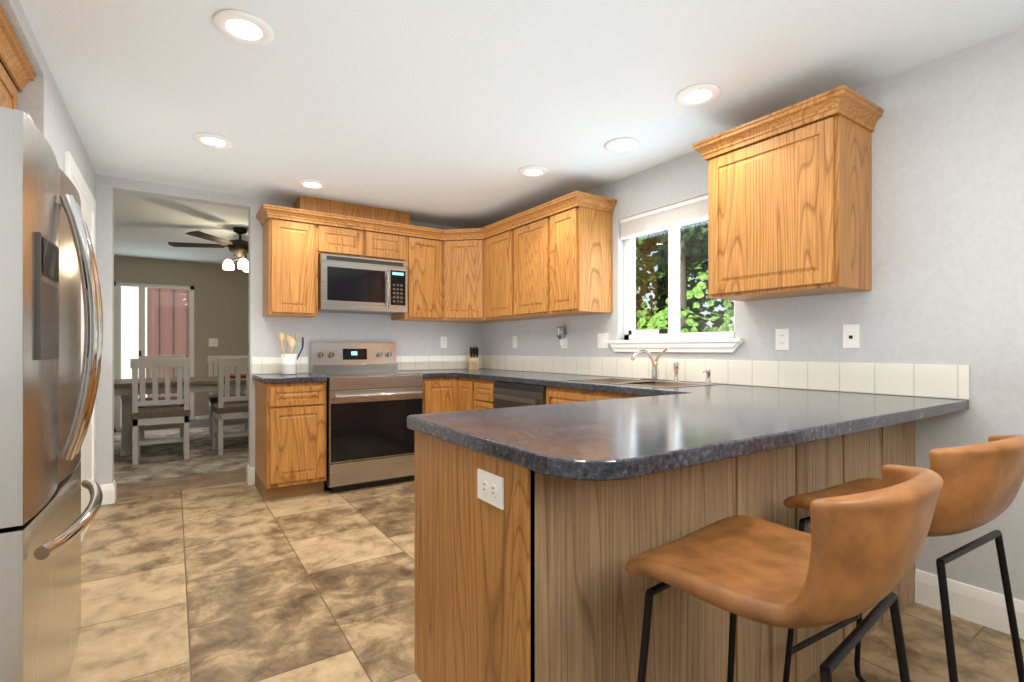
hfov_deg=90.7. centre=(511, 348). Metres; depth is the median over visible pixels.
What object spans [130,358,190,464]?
dining chair
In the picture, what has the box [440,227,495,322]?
upper cabinet
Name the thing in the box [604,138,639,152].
recessed light
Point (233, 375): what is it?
centrepiece
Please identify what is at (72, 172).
door frame
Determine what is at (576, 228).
upper cabinet
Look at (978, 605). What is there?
baseboard
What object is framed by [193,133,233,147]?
recessed light
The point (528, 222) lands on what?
upper cabinet
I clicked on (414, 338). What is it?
wall
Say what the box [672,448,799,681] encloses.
panel
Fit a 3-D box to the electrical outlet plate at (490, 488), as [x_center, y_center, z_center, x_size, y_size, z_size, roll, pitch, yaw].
[-0.053,0.335,1.210,0.007,0.072,0.116,0,0,-34]
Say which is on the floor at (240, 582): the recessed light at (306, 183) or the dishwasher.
the dishwasher
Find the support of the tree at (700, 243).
on the ground
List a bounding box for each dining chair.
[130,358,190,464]
[138,356,184,440]
[208,356,248,436]
[211,358,248,455]
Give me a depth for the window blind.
3.43 m
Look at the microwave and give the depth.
4.29 m
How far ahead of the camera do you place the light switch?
7.50 m
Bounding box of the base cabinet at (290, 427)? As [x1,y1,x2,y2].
[255,380,325,500]
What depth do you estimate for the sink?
3.25 m
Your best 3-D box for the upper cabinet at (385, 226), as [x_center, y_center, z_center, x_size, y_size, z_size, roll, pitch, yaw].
[-1.187,-1.022,4.640,0.455,0.473,0.353,0,0,-34]
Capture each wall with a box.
[0,0,95,200]
[96,174,481,484]
[114,256,248,419]
[482,26,1023,600]
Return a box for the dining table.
[114,376,248,456]
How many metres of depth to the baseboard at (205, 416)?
7.42 m
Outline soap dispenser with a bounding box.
[700,368,715,383]
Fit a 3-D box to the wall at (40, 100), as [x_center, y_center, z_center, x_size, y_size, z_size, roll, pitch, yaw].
[-1.152,-0.065,0.778,0.120,2.390,6.815,0,0,-34]
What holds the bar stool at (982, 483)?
on the floor at (240, 582)
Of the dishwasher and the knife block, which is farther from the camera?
the knife block
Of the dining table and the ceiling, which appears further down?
the dining table
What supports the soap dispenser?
on the countertop
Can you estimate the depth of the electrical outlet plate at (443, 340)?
5.17 m
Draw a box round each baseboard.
[81,484,103,541]
[195,415,208,418]
[915,569,1023,638]
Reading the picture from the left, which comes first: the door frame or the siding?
the door frame
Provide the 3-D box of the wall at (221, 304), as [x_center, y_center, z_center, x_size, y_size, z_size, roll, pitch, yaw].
[-4.391,-0.065,7.602,5.200,2.390,0.120,0,0,-34]
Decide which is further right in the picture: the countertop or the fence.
the countertop
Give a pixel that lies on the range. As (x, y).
(374, 397)
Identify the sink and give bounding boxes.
[584,376,699,387]
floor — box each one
[67,423,1023,681]
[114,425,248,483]
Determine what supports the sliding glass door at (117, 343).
in the wall at (221, 304)
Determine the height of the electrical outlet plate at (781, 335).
0.116 m
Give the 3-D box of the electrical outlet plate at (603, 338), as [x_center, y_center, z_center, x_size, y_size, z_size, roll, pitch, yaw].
[0.700,-0.060,3.904,0.012,0.116,0.116,0,0,-34]
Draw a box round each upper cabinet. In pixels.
[0,47,23,109]
[260,204,319,317]
[294,196,367,257]
[368,206,409,261]
[391,223,439,321]
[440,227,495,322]
[484,215,530,321]
[516,207,559,318]
[540,191,615,316]
[700,87,875,300]
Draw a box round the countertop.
[252,368,968,491]
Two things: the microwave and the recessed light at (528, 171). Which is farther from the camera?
the microwave
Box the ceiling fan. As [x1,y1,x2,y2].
[168,227,248,271]
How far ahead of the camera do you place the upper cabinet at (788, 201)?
2.38 m
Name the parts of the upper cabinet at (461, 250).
corner door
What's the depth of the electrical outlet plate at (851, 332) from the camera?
2.47 m
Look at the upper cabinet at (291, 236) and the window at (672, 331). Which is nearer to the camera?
the window at (672, 331)
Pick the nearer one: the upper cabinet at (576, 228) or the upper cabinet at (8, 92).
the upper cabinet at (8, 92)
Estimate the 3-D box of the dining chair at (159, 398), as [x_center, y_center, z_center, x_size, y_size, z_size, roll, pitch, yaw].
[-4.362,0.608,6.301,0.484,1.020,0.515,0,0,-34]
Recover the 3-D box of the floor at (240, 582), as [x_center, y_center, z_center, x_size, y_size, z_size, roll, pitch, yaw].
[-1.382,1.180,3.107,5.200,0.100,10.940,0,0,-34]
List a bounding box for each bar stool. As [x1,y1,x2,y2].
[625,464,942,681]
[783,435,1023,681]
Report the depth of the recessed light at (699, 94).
2.49 m
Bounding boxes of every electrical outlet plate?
[440,337,446,347]
[477,469,503,509]
[513,336,516,347]
[556,327,566,347]
[598,333,608,347]
[775,329,788,349]
[843,324,859,347]
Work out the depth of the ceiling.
2.42 m
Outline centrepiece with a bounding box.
[230,373,245,377]
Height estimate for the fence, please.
2.700 m
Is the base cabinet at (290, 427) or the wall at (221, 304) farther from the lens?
the wall at (221, 304)
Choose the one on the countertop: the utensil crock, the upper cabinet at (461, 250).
the utensil crock
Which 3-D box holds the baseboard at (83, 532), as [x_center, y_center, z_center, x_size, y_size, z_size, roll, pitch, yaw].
[-2.497,1.058,2.927,0.035,0.145,1.744,0,0,-34]
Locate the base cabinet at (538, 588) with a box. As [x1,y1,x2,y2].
[407,424,671,681]
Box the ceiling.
[19,0,1023,265]
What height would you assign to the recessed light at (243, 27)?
0.012 m
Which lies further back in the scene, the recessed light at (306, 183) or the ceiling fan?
the ceiling fan
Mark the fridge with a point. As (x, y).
(48, 387)
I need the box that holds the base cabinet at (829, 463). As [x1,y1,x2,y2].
[800,436,855,681]
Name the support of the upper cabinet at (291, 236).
attached to the wall at (414, 338)
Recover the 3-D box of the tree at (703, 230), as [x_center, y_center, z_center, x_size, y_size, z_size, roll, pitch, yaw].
[4.613,-2.974,7.386,4.553,10.877,4.881,0,0,-34]
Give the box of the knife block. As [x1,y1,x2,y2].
[467,347,478,369]
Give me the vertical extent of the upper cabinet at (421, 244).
0.843 m
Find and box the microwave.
[318,253,406,314]
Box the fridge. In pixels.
[0,107,102,681]
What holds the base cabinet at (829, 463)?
on the floor at (240, 582)
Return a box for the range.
[310,342,422,492]
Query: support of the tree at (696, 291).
on the ground
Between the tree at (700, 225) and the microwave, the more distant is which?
the tree at (700, 225)
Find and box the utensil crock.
[279,332,303,374]
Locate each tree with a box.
[635,220,732,331]
[635,220,733,332]
[687,221,733,309]
[694,221,707,239]
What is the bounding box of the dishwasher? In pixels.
[493,381,546,407]
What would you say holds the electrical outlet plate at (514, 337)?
attached to the wall at (948, 210)
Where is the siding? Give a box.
[121,286,146,396]
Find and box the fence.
[147,288,189,417]
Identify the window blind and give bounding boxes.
[620,194,707,239]
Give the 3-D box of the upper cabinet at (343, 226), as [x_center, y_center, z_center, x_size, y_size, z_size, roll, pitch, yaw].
[-1.586,-1.022,4.374,0.503,0.473,0.353,0,0,-34]
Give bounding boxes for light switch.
[209,338,217,346]
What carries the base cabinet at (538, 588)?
on the floor at (240, 582)
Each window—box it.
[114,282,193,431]
[607,220,743,352]
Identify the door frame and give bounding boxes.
[64,151,95,513]
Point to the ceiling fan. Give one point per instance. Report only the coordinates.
(239, 248)
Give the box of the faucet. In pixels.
[628,348,679,379]
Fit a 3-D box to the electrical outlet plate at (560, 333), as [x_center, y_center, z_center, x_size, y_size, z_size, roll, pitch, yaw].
[0.412,-0.091,4.271,0.081,0.178,0.072,0,0,-34]
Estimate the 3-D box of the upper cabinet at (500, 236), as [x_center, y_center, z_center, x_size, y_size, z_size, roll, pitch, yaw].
[0.003,-0.692,4.591,0.402,0.843,0.593,0,0,-34]
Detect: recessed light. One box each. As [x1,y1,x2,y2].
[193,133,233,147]
[213,9,273,44]
[297,179,326,188]
[518,166,547,176]
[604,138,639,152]
[675,84,720,105]
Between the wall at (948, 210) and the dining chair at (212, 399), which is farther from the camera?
the dining chair at (212, 399)

